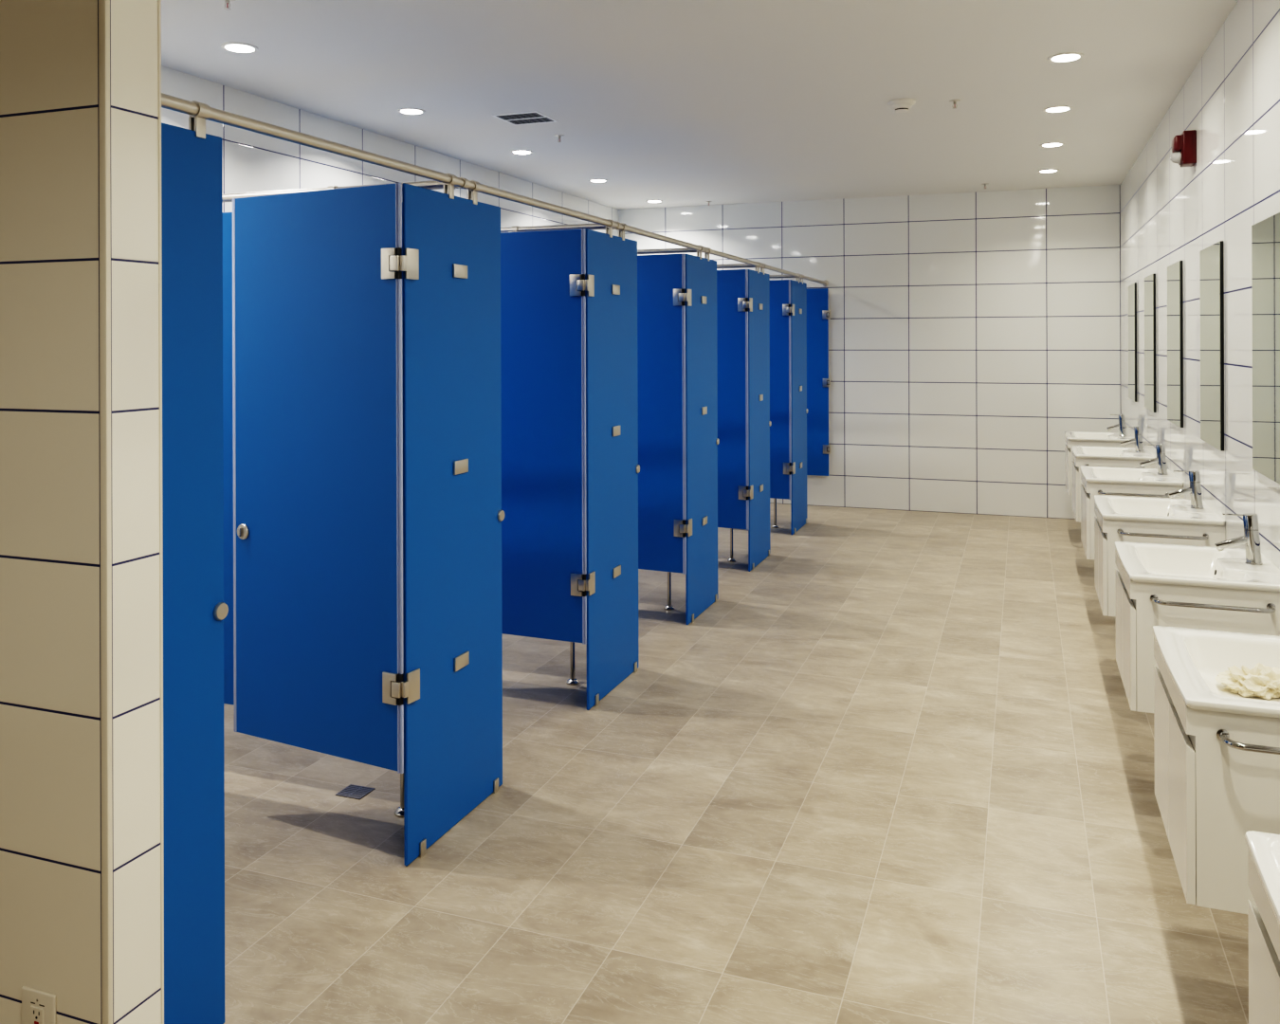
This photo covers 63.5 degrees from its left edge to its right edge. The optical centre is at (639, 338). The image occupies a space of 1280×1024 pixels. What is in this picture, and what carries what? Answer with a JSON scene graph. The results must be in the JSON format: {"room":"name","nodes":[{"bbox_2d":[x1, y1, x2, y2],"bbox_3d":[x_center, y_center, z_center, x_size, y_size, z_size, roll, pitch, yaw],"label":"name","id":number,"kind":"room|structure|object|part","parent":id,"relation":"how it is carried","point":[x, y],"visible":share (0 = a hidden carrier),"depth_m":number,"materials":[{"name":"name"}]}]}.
{"room":"public restroom","nodes":[
{"label":"public restroom","id":0,"kind":"room"},
{"bbox_2d":[0,0,161,1023],"bbox_3d":[-2.099,0.152,2.507,2.271,2.996,0.137,0,0,20],"label":"wall partition","id":1,"kind":"structure","parent":0,"point":[50,743],"depth_m":2.10,"materials":[{"name":"tile"}]},
{"bbox_2d":[21,986,56,1023],"bbox_3d":[-1.226,1.397,2.106,0.092,0.132,0.011,0,0,20],"label":"wall outlet","id":2,"kind":"object","parent":1,"relation":"attached to","point":[38,1007],"visible":1,"depth_m":2.10,"materials":[{"name":"beige plastic"}]},
{"bbox_2d":[30,1005,43,1023],"bbox_3d":[-1.227,1.397,2.104,0.035,0.068,0.004,0,0,20],"label":"receptacle","id":3,"kind":"object","parent":2,"relation":"attached to","point":[36,1012],"depth_m":2.10,"materials":[{"name":"beige plastic"}]},
{"bbox_2d":[98,0,112,1023],"bbox_3d":[-1.062,0.148,2.053,0.019,2.996,0.013,0,0,20],"label":"trim","id":4,"kind":"structure","parent":1,"relation":"attached to","point":[103,5],"depth_m":2.05,"materials":[{"name":"beige"}]},
{"bbox_2d":[157,0,164,1023],"bbox_3d":[-1.015,0.148,2.178,0.014,2.996,0.007,0,0,20],"label":"trim","id":5,"kind":"structure","parent":1,"relation":"attached to","point":[158,1],"depth_m":2.17,"materials":[{"name":"beige"}]},
{"bbox_2d":[161,65,618,236],"bbox_3d":[-2.473,0.154,4.912,0.100,2.996,12.696,0,0,20],"label":"wall","id":6,"kind":"structure","parent":0,"point":[252,162],"depth_m":6.17,"materials":[{"name":"tile"}]},
{"bbox_2d":[161,0,1237,209],"bbox_3d":[-0.184,-1.402,4.063,4.992,0.100,12.896,0,0,20],"label":"ceiling","id":7,"kind":"structure","parent":0,"point":[674,102],"depth_m":5.42,"materials":[{"name":"white paint"}]},
{"bbox_2d":[223,0,235,10],"bbox_3d":[-1.633,-1.324,4.090,0.064,0.046,0.064,0,0,20],"label":"sprinkler","id":8,"kind":"object","parent":7,"relation":"attached to","point":[227,2],"visible":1,"depth_m":4.09,"materials":[{"name":"white metal"}]},
{"bbox_2d":[220,42,258,53],"bbox_3d":[-1.851,-1.341,4.779,0.164,0.009,0.164,0,0,20],"label":"recessed light","id":9,"kind":"object","parent":7,"relation":"in","point":[239,47],"visible":1,"depth_m":4.76,"materials":[{"name":"white plastic"}]},
{"bbox_2d":[397,108,425,114],"bbox_3d":[-1.354,-1.343,6.120,0.164,0.009,0.164,0,0,20],"label":"recessed light","id":10,"kind":"object","parent":7,"relation":"in","point":[408,111],"visible":1,"depth_m":6.10,"materials":[{"name":"white plastic"}]},
{"bbox_2d":[510,149,532,154],"bbox_3d":[-0.854,-1.344,7.470,0.164,0.009,0.164,0,0,20],"label":"recessed light","id":11,"kind":"object","parent":7,"relation":"in","point":[516,152],"visible":1,"depth_m":7.44,"materials":[{"name":"white"}]},
{"bbox_2d":[492,110,558,125],"bbox_3d":[-0.702,-1.347,6.331,0.304,0.005,0.304,0,0,20],"label":"ceiling vent","id":12,"kind":"object","parent":7,"relation":"in","point":[525,118],"visible":1,"depth_m":6.32,"materials":[{"name":"white"}]},
{"bbox_2d":[588,179,607,182],"bbox_3d":[-0.354,-1.345,8.820,0.164,0.009,0.164,0,0,20],"label":"recessed light","id":13,"kind":"object","parent":7,"relation":"in","point":[591,180],"visible":1,"depth_m":8.79,"materials":[{"name":"white"}]},
{"bbox_2d":[646,200,662,202],"bbox_3d":[0.142,-1.346,10.162,0.164,0.009,0.164,0,0,20],"label":"recessed light","id":14,"kind":"object","parent":7,"relation":"in","point":[649,201],"visible":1,"depth_m":10.14,"materials":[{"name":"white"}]},
{"bbox_2d":[887,98,915,112],"bbox_3d":[1.500,-1.328,5.921,0.156,0.058,0.156,0,0,20],"label":"smoke detector","id":15,"kind":"object","parent":7,"relation":"attached to","point":[900,105],"visible":1,"depth_m":5.88,"materials":[{"name":"white plastic"}]},
{"bbox_2d":[949,99,960,109],"bbox_3d":[1.797,-1.335,5.899,0.064,0.046,0.064,0,0,20],"label":"sprinkler","id":16,"kind":"object","parent":7,"relation":"attached to","point":[954,101],"visible":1,"depth_m":5.89,"materials":[{"name":"white metal"}]},
{"bbox_2d":[1037,168,1059,172],"bbox_3d":[3.314,-1.358,8.390,0.164,0.009,0.164,0,0,20],"label":"recessed light","id":17,"kind":"object","parent":7,"relation":"in","point":[1046,170],"visible":1,"depth_m":8.37,"materials":[{"name":"white"}]},
{"bbox_2d":[1040,142,1064,146],"bbox_3d":[2.891,-1.357,7.246,0.164,0.009,0.164,0,0,20],"label":"recessed light","id":18,"kind":"object","parent":7,"relation":"in","point":[1049,144],"visible":1,"depth_m":7.22,"materials":[{"name":"white plastic"}]},
{"bbox_2d":[1042,105,1072,112],"bbox_3d":[2.474,-1.356,6.120,0.164,0.009,0.164,0,0,20],"label":"recessed light","id":19,"kind":"object","parent":7,"relation":"in","point":[1062,108],"visible":1,"depth_m":6.10,"materials":[{"name":"white"}]},
{"bbox_2d":[1047,52,1083,62],"bbox_3d":[2.056,-1.355,4.990,0.164,0.009,0.164,0,0,20],"label":"recessed light","id":20,"kind":"object","parent":7,"relation":"in","point":[1066,57],"visible":1,"depth_m":4.97,"materials":[{"name":"white plastic"}]},
{"bbox_2d":[223,503,1248,1023],"bbox_3d":[-0.174,1.694,4.062,4.992,0.100,12.896,0,0,20],"label":"floor","id":21,"kind":"structure","parent":0,"point":[900,767],"depth_m":3.46,"materials":[{"name":"tile"}]},
{"bbox_2d":[161,100,228,1023],"bbox_3d":[-1.049,0.547,2.351,0.039,2.198,0.292,0,0,20],"label":"pilaster","id":22,"kind":"object","parent":21,"relation":"on","point":[194,608],"visible":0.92,"depth_m":2.39,"materials":[{"name":"blue laminate"}]},
{"bbox_2d":[222,211,403,817],"bbox_3d":[-1.645,0.590,3.885,2.163,2.118,0.062,0,0,20],"label":"divider","id":23,"kind":"object","parent":21,"relation":"on","point":[228,429],"visible":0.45,"depth_m":3.83,"materials":[{"name":"blue laminate"}]},
{"bbox_3d":[-0.820,1.494,3.581,0.023,0.280,0.023,0,0,20],"label":"support leg","id":24,"kind":"part","parent":23,"relation":"part of","materials":[{"name":"grey metal"}]},
{"bbox_2d":[335,784,374,799],"bbox_3d":[-1.033,1.644,3.748,0.104,0.004,0.092,0,0,20],"label":"floor drain","id":25,"kind":"object","parent":21,"relation":"on","point":[356,792],"visible":1,"depth_m":3.74,"materials":[{"name":"black metal"}]},
{"bbox_2d":[402,173,504,865],"bbox_3d":[-0.619,0.546,3.513,0.039,2.198,0.638,0,0,20],"label":"pilaster","id":26,"kind":"object","parent":21,"relation":"on","point":[453,515],"visible":0.94,"depth_m":3.46,"materials":[{"name":"blue laminate"}]},
{"bbox_2d":[232,182,420,773],"bbox_3d":[-1.050,0.434,3.390,0.752,1.832,0.094,0,0,28],"label":"door","id":27,"kind":"structure","parent":26,"relation":"attached to","point":[318,360],"depth_m":3.36,"materials":[{"name":"blue laminate"}]},
{"bbox_3d":[-0.612,-0.228,3.518,0.008,0.045,0.090,0,0,20],"label":"clip plate","id":28,"kind":"part","parent":26,"relation":"part of","materials":[{"name":"silver metal"}]},
{"bbox_3d":[-0.610,0.437,3.518,0.008,0.045,0.090,0,0,20],"label":"clip plate","id":29,"kind":"part","parent":26,"relation":"part of","materials":[{"name":"silver metal"}]},
{"bbox_3d":[-0.608,1.099,3.518,0.008,0.045,0.090,0,0,20],"label":"clip plate","id":30,"kind":"part","parent":26,"relation":"part of","materials":[{"name":"silver metal"}]},
{"bbox_2d":[566,290,585,685],"bbox_3d":[-1.146,0.588,5.232,2.163,2.118,0.062,0,0,20],"label":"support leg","id":31,"kind":"object","parent":21,"relation":"on","point":[572,681],"visible":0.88,"depth_m":4.92,"materials":[{"name":"silver metal"}]},
{"bbox_3d":[-0.322,1.492,4.927,0.023,0.280,0.023,0,0,20],"label":"support leg","id":32,"kind":"part","parent":31,"relation":"part of","materials":[{"name":"grey metal"}]},
{"bbox_2d":[585,219,639,710],"bbox_3d":[-0.121,0.545,4.859,0.039,2.198,0.638,0,0,20],"label":"pilaster","id":33,"kind":"object","parent":21,"relation":"on","point":[612,468],"visible":0.91,"depth_m":4.82,"materials":[{"name":"blue laminate"}]},
{"bbox_2d":[500,228,595,644],"bbox_3d":[-0.567,0.433,4.707,0.752,1.832,0.094,0,0,22],"label":"door","id":34,"kind":"structure","parent":33,"relation":"attached to","point":[543,283],"depth_m":4.62,"materials":[{"name":"blue"}]},
{"bbox_3d":[-0.114,-0.229,4.865,0.008,0.045,0.090,0,0,20],"label":"clip plate","id":35,"kind":"part","parent":33,"relation":"part of","materials":[{"name":"silver metal"}]},
{"bbox_3d":[-0.112,0.436,4.865,0.008,0.045,0.090,0,0,20],"label":"clip plate","id":36,"kind":"part","parent":33,"relation":"part of","materials":[{"name":"silver metal"}]},
{"bbox_3d":[-0.109,1.098,4.864,0.008,0.045,0.090,0,0,20],"label":"clip plate","id":37,"kind":"part","parent":33,"relation":"part of","materials":[{"name":"silver metal"}]},
{"bbox_2d":[664,571,674,610],"bbox_3d":[-0.648,0.587,6.579,2.163,2.118,0.062,0,0,20],"label":"support leg","id":38,"kind":"object","parent":21,"relation":"on","point":[668,607],"visible":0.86,"depth_m":6.26,"materials":[{"name":"silver metal"}]},
{"bbox_3d":[0.177,1.491,6.274,0.023,0.280,0.023,0,0,20],"label":"support leg","id":39,"kind":"part","parent":38,"relation":"part of","materials":[{"name":"grey metal"}]},
{"bbox_2d":[684,245,719,624],"bbox_3d":[0.378,0.544,6.206,0.039,2.198,0.638,0,0,20],"label":"pilaster","id":40,"kind":"object","parent":21,"relation":"on","point":[702,440],"visible":0.94,"depth_m":6.17,"materials":[{"name":"blue laminate"}]},
{"bbox_2d":[637,253,692,574],"bbox_3d":[-0.060,0.432,6.071,0.752,1.832,0.094,0,0,25],"label":"door","id":41,"kind":"structure","parent":40,"relation":"attached to","point":[662,297],"depth_m":5.95,"materials":[{"name":"blue"}]},
{"bbox_3d":[0.385,-0.230,6.212,0.008,0.045,0.090,0,0,20],"label":"clip plate","id":42,"kind":"part","parent":40,"relation":"part of","materials":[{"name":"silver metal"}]},
{"bbox_3d":[0.389,1.097,6.211,0.008,0.045,0.090,0,0,20],"label":"clip plate","id":43,"kind":"part","parent":40,"relation":"part of","materials":[{"name":"silver metal"}]},
{"bbox_3d":[0.387,0.435,6.211,0.008,0.045,0.090,0,0,20],"label":"clip plate","id":44,"kind":"part","parent":40,"relation":"part of","materials":[{"name":"silver metal"}]},
{"bbox_2d":[727,489,748,562],"bbox_3d":[-0.149,0.586,7.925,2.163,2.118,0.062,0,0,20],"label":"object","id":45,"kind":"object","parent":21,"relation":"on","point":[731,559],"visible":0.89,"depth_m":7.61,"materials":[{"name":"silver metal"}]},
{"bbox_3d":[0.676,1.490,7.621,0.023,0.280,0.023,0,0,20],"label":"support leg","id":46,"kind":"part","parent":45,"relation":"part of","materials":[{"name":"grey metal"}]},
{"bbox_2d":[748,261,771,571],"bbox_3d":[0.876,0.543,7.553,0.039,2.198,0.638,0,0,20],"label":"pilaster","id":47,"kind":"object","parent":21,"relation":"on","point":[759,423],"visible":0.94,"depth_m":7.53,"materials":[{"name":"blue laminate"}]},
{"bbox_2d":[716,269,753,530],"bbox_3d":[0.442,0.431,7.423,0.752,1.832,0.094,0,0,26],"label":"door","id":48,"kind":"structure","parent":47,"relation":"attached to","point":[733,304],"depth_m":7.28,"materials":[{"name":"blue"}]},
{"bbox_2d":[771,498,778,528],"bbox_3d":[0.349,0.585,9.272,2.163,2.118,0.062,0,0,20],"label":"support leg","id":49,"kind":"object","parent":21,"relation":"on","point":[775,525],"visible":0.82,"depth_m":8.96,"materials":[{"name":"silver metal"}]},
{"bbox_3d":[1.174,1.489,8.967,0.023,0.280,0.023,0,0,20],"label":"support leg","id":50,"kind":"part","parent":49,"relation":"part of","materials":[{"name":"grey metal"}]},
{"bbox_2d":[790,273,807,534],"bbox_3d":[1.375,0.541,8.899,0.039,2.198,0.638,0,0,20],"label":"pilaster","id":51,"kind":"object","parent":21,"relation":"on","point":[798,289],"visible":0.99,"depth_m":8.86,"materials":[{"name":"blue laminate"}]},
{"bbox_2d":[769,279,795,499],"bbox_3d":[0.940,0.430,8.770,0.752,1.832,0.094,0,0,26],"label":"door","id":52,"kind":"structure","parent":51,"relation":"attached to","point":[781,467],"depth_m":8.63,"materials":[{"name":"blue"}]},
{"bbox_2d":[618,184,1120,519],"bbox_3d":[2.042,0.141,10.063,4.992,2.996,0.100,0,0,20],"label":"wall","id":53,"kind":"structure","parent":0,"point":[969,332],"depth_m":9.68,"materials":[{"name":"tile"}]},
{"bbox_2d":[161,92,828,286],"bbox_3d":[0.353,-0.535,6.153,0.062,0.060,8.405,0,0,20],"label":"rail","id":54,"kind":"object","parent":53,"relation":"attached to","point":[168,101],"visible":0.69,"depth_m":3.16,"materials":[{"name":"silver metal"}]},
{"bbox_2d":[222,180,443,201],"bbox_3d":[-1.649,-0.497,3.916,2.141,0.104,0.072,0,0,20],"label":"rail","id":55,"kind":"object","parent":54,"relation":"attached to","point":[430,185],"visible":0.22,"depth_m":3.75,"materials":[{"name":"silver metal"}]},
{"bbox_2d":[500,223,605,232],"bbox_3d":[-1.150,-0.498,5.263,2.141,0.104,0.072,0,0,20],"label":"rail","id":56,"kind":"object","parent":54,"relation":"attached to","point":[592,227],"visible":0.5,"depth_m":5.00,"materials":[{"name":"silver metal"}]},
{"bbox_2d":[637,247,696,254],"bbox_3d":[-0.652,-0.499,6.610,2.141,0.104,0.072,0,0,20],"label":"rail","id":57,"kind":"object","parent":54,"relation":"attached to","point":[683,249],"visible":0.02,"depth_m":6.31,"materials":[{"name":"silver metal"}]},
{"bbox_2d":[716,263,755,268],"bbox_3d":[-0.153,-0.500,7.956,2.141,0.104,0.072,0,0,20],"label":"rail","id":58,"kind":"object","parent":54,"relation":"attached to","point":[732,265],"visible":0.02,"depth_m":7.64,"materials":[{"name":"silver metal"}]},
{"bbox_2d":[769,274,796,278],"bbox_3d":[0.345,-0.501,9.303,2.141,0.104,0.072,0,0,20],"label":"rail","id":59,"kind":"object","parent":54,"relation":"attached to","point":[771,276],"visible":0.02,"depth_m":8.98,"materials":[{"name":"silver metal"}]},
{"bbox_2d":[806,288,830,475],"bbox_3d":[1.425,0.426,10.205,0.904,1.828,0.055,0,0,20],"label":"door","id":60,"kind":"structure","parent":53,"relation":"in","point":[818,314],"depth_m":10.08,"materials":[{"name":"blue laminate"}]},
{"bbox_2d":[1119,0,1279,569],"bbox_3d":[2.115,0.138,3.214,0.100,2.996,12.696,0,0,20],"label":"wall","id":61,"kind":"structure","parent":0,"point":[1170,212],"depth_m":4.65,"materials":[{"name":"tile"}]},
{"bbox_2d":[1064,435,1135,495],"bbox_3d":[3.694,1.020,8.310,0.483,0.434,0.660,0,0,20],"label":"vanity cabinet","id":62,"kind":"object","parent":61,"relation":"attached to","point":[1068,448],"visible":0.23,"depth_m":8.14,"materials":[{"name":"white paint"}]},
{"bbox_3d":[3.540,1.062,8.563,0.018,0.349,0.294,0,0,20],"label":"door","id":63,"kind":"part","parent":62,"relation":"part of","materials":[{"name":"white paint"}]},
{"bbox_3d":[3.437,1.063,8.285,0.018,0.349,0.294,0,0,20],"label":"door","id":64,"kind":"part","parent":62,"relation":"part of","materials":[{"name":"white paint"}]},
{"bbox_2d":[1064,431,1133,441],"bbox_3d":[3.702,0.831,8.345,0.491,0.098,0.625,0,0,20],"label":"basin","id":65,"kind":"object","parent":62,"relation":"in","point":[1070,435],"visible":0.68,"depth_m":8.33,"materials":[{"name":"white ceramic"}]},
{"bbox_2d":[1106,414,1126,436],"bbox_3d":[3.840,0.696,8.325,0.146,0.174,0.053,0,0,20],"label":"faucet","id":66,"kind":"object","parent":65,"relation":"on","point":[1122,423],"visible":0.98,"depth_m":8.29,"materials":[{"name":"silver metal"}]},
{"bbox_3d":[3.822,0.714,8.332,0.107,0.056,0.029,0,0,20],"label":"spout","id":67,"kind":"part","parent":66,"relation":"part of","materials":[{"name":"silver metal"}]},
{"bbox_2d":[1071,450,1154,522],"bbox_3d":[3.260,1.021,7.138,0.483,0.434,0.660,0,0,20],"label":"vanity cabinet","id":68,"kind":"object","parent":61,"relation":"attached to","point":[1076,463],"visible":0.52,"depth_m":6.97,"materials":[{"name":"white paint"}]},
{"bbox_3d":[3.106,1.064,7.390,0.018,0.349,0.294,0,0,20],"label":"door","id":69,"kind":"part","parent":68,"relation":"part of","materials":[{"name":"white paint"}]},
{"bbox_3d":[3.003,1.064,7.113,0.018,0.349,0.294,0,0,20],"label":"door","id":70,"kind":"part","parent":68,"relation":"part of","materials":[{"name":"white paint"}]},
{"bbox_2d":[1071,445,1154,459],"bbox_3d":[3.268,0.833,7.172,0.491,0.098,0.625,0,0,20],"label":"basin","id":71,"kind":"object","parent":68,"relation":"in","point":[1079,451],"visible":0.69,"depth_m":7.15,"materials":[{"name":"white ceramic"}]},
{"bbox_2d":[1120,426,1143,452],"bbox_3d":[3.406,0.697,7.153,0.146,0.174,0.053,0,0,20],"label":"faucet","id":72,"kind":"object","parent":71,"relation":"on","point":[1138,440],"visible":1,"depth_m":7.12,"materials":[{"name":"silver metal"}]},
{"bbox_3d":[3.388,0.715,7.160,0.107,0.056,0.029,0,0,20],"label":"spout","id":73,"kind":"part","parent":72,"relation":"part of","materials":[{"name":"silver metal"}]},
{"bbox_2d":[1080,472,1183,559],"bbox_3d":[2.825,1.022,5.961,0.483,0.434,0.660,0,0,20],"label":"vanity cabinet","id":74,"kind":"object","parent":61,"relation":"attached to","point":[1088,490],"visible":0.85,"depth_m":5.79,"materials":[{"name":"white paint"}]},
{"bbox_3d":[2.670,1.065,6.213,0.018,0.349,0.294,0,0,20],"label":"door","id":75,"kind":"part","parent":74,"relation":"part of","materials":[{"name":"white paint"}]},
{"bbox_3d":[2.567,1.065,5.936,0.018,0.349,0.294,0,0,20],"label":"door","id":76,"kind":"part","parent":74,"relation":"part of","materials":[{"name":"white paint"}]},
{"bbox_2d":[1079,465,1183,486],"bbox_3d":[2.832,0.834,5.995,0.491,0.098,0.625,0,0,20],"label":"basin","id":77,"kind":"object","parent":74,"relation":"in","point":[1091,474],"visible":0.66,"depth_m":6.00,"materials":[{"name":"white ceramic"}]},
{"bbox_2d":[1139,443,1168,475],"bbox_3d":[2.970,0.699,5.976,0.146,0.174,0.053,0,0,20],"label":"faucet","id":78,"kind":"object","parent":77,"relation":"on","point":[1161,458],"visible":1,"depth_m":5.95,"materials":[{"name":"silver metal"}]},
{"bbox_3d":[2.952,0.716,5.983,0.107,0.056,0.029,0,0,20],"label":"spout","id":79,"kind":"part","parent":78,"relation":"part of","materials":[{"name":"silver metal"}]},
{"bbox_2d":[1127,282,1136,402],"bbox_3d":[3.874,0.029,8.131,0.015,0.908,0.536,0,0,20],"label":"wall mirror","id":80,"kind":"object","parent":61,"relation":"attached to","point":[1132,288],"visible":1,"depth_m":8.03,"materials":[{"name":"black mirror"}]},
{"bbox_2d":[1144,274,1155,412],"bbox_3d":[3.457,0.030,7.005,0.015,0.908,0.536,0,0,20],"label":"wall mirror","id":81,"kind":"object","parent":61,"relation":"attached to","point":[1150,281],"visible":1,"depth_m":6.91,"materials":[{"name":"black mirror"}]},
{"bbox_2d":[1094,501,1225,616],"bbox_3d":[2.389,1.024,4.784,0.483,0.434,0.660,0,0,20],"label":"vanity cabinet","id":82,"kind":"object","parent":61,"relation":"attached to","point":[1106,532],"visible":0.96,"depth_m":4.60,"materials":[{"name":"white paint"}]},
{"bbox_3d":[2.234,1.066,5.037,0.018,0.349,0.294,0,0,20],"label":"door","id":83,"kind":"part","parent":82,"relation":"part of","materials":[{"name":"white paint"}]},
{"bbox_3d":[2.131,1.066,4.759,0.018,0.349,0.294,0,0,20],"label":"door","id":84,"kind":"part","parent":82,"relation":"part of","materials":[{"name":"white paint"}]},
{"bbox_2d":[1093,494,1225,525],"bbox_3d":[2.396,0.835,4.818,0.491,0.098,0.625,0,0,20],"label":"basin","id":85,"kind":"object","parent":82,"relation":"in","point":[1109,507],"visible":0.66,"depth_m":4.85,"materials":[{"name":"white ceramic"}]},
{"bbox_2d":[1168,470,1203,509],"bbox_3d":[2.535,0.700,4.799,0.146,0.174,0.053,0,0,20],"label":"faucet","id":86,"kind":"object","parent":85,"relation":"on","point":[1195,489],"visible":1,"depth_m":4.77,"materials":[{"name":"silver metal"}]},
{"bbox_3d":[2.516,0.717,4.806,0.107,0.056,0.029,0,0,20],"label":"spout","id":87,"kind":"part","parent":86,"relation":"part of","materials":[{"name":"silver metal"}]},
{"bbox_2d":[1167,260,1183,427],"bbox_3d":[3.035,0.032,5.866,0.015,0.908,0.536,0,0,20],"label":"wall mirror","id":88,"kind":"object","parent":61,"relation":"attached to","point":[1175,296],"visible":1,"depth_m":5.79,"materials":[{"name":"black mirror"}]},
{"bbox_2d":[1170,129,1196,166],"bbox_3d":[2.743,-0.957,5.227,0.114,0.166,0.124,0,0,20],"label":"fire alarm","id":89,"kind":"object","parent":61,"relation":"attached to","point":[1183,145],"visible":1,"depth_m":5.17,"materials":[{"name":"red plastic"}]},
{"bbox_2d":[1115,548,1279,713],"bbox_3d":[1.953,1.024,3.607,0.483,0.434,0.660,0,0,20],"label":"vanity cabinet","id":90,"kind":"object","parent":61,"relation":"attached to","point":[1141,607],"visible":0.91,"depth_m":3.41,"materials":[{"name":"white paint"}]},
{"bbox_3d":[1.799,1.067,3.860,0.018,0.349,0.294,0,0,20],"label":"door","id":91,"kind":"part","parent":90,"relation":"part of","materials":[{"name":"white paint"}]},
{"bbox_3d":[1.696,1.067,3.582,0.018,0.349,0.294,0,0,20],"label":"door","id":92,"kind":"part","parent":90,"relation":"part of","materials":[{"name":"white paint"}]},
{"bbox_2d":[1114,541,1279,591],"bbox_3d":[1.961,0.836,3.642,0.491,0.098,0.625,0,0,20],"label":"basin","id":93,"kind":"object","parent":90,"relation":"in","point":[1192,565],"visible":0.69,"depth_m":3.69,"materials":[{"name":"white ceramic"}]},
{"bbox_2d":[1214,512,1262,565],"bbox_3d":[2.099,0.701,3.622,0.146,0.174,0.053,0,0,20],"label":"faucet","id":94,"kind":"object","parent":93,"relation":"on","point":[1251,539],"visible":1,"depth_m":3.59,"materials":[{"name":"silver metal"}]},
{"bbox_3d":[2.081,0.718,3.629,0.107,0.056,0.029,0,0,20],"label":"spout","id":95,"kind":"part","parent":94,"relation":"part of","materials":[{"name":"silver metal"}]},
{"bbox_3d":[2.089,0.619,3.626,0.080,0.005,0.012,0,0,20],"label":"lever","id":96,"kind":"part","parent":94,"relation":"part of","materials":[{"name":"silver metal"}]},
{"bbox_2d":[1199,240,1224,450],"bbox_3d":[2.614,0.033,4.727,0.015,0.908,0.536,0,0,20],"label":"wall mirror","id":97,"kind":"object","parent":61,"relation":"attached to","point":[1211,258],"visible":1,"depth_m":4.64,"materials":[{"name":"black mirror"}]},
{"bbox_2d":[1153,636,1279,914],"bbox_3d":[1.517,1.026,2.430,0.483,0.434,0.660,0,0,20],"label":"vanity cabinet","id":98,"kind":"object","parent":61,"relation":"attached to","point":[1217,774],"visible":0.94,"depth_m":2.25,"materials":[{"name":"white laminate"}]},
{"bbox_3d":[1.363,1.068,2.683,0.018,0.349,0.294,0,0,20],"label":"door","id":99,"kind":"part","parent":98,"relation":"part of","materials":[{"name":"white paint"}]},
{"bbox_3d":[1.260,1.068,2.405,0.018,0.349,0.294,0,0,20],"label":"door","id":100,"kind":"part","parent":98,"relation":"part of","materials":[{"name":"white paint"}]},
{"bbox_2d":[1152,625,1279,717],"bbox_3d":[1.525,0.837,2.465,0.491,0.098,0.625,0,0,20],"label":"basin","id":101,"kind":"object","parent":98,"relation":"in","point":[1193,658],"visible":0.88,"depth_m":2.68,"materials":[{"name":"white ceramic"}]},
{"bbox_2d":[1214,662,1279,699],"bbox_3d":[1.556,0.846,2.576,0.216,0.070,0.138,0,0,20],"label":"paper towel","id":102,"kind":"object","parent":101,"relation":"in","point":[1262,681],"visible":1,"depth_m":2.55,"materials":[{"name":"paper"}]},
{"bbox_2d":[1247,848,1279,1023],"bbox_3d":[1.082,1.027,1.254,0.483,0.434,0.660,0,0,20],"label":"vanity cabinet","id":103,"kind":"object","parent":61,"relation":"attached to","point":[1264,927],"visible":0.79,"depth_m":1.55,"materials":[{"name":"white paint"}]},
{"bbox_2d":[1244,830,1279,925],"bbox_3d":[1.089,0.838,1.288,0.491,0.098,0.625,0,0,20],"label":"basin","id":104,"kind":"object","parent":103,"relation":"in","point":[1264,848],"visible":1,"depth_m":1.56,"materials":[{"name":"white ceramic"}]},
{"bbox_3d":[0.927,1.069,1.506,0.018,0.349,0.294,0,0,20],"label":"door","id":105,"kind":"part","parent":103,"relation":"part of","materials":[{"name":"white paint"}]},
{"bbox_2d":[1251,212,1279,484],"bbox_3d":[2.195,0.034,3.597,0.015,0.908,0.536,0,0,20],"label":"wall mirror","id":106,"kind":"object","parent":61,"relation":"attached to","point":[1266,233],"visible":1,"depth_m":3.62,"materials":[{"name":"black mirror"}]}
]}

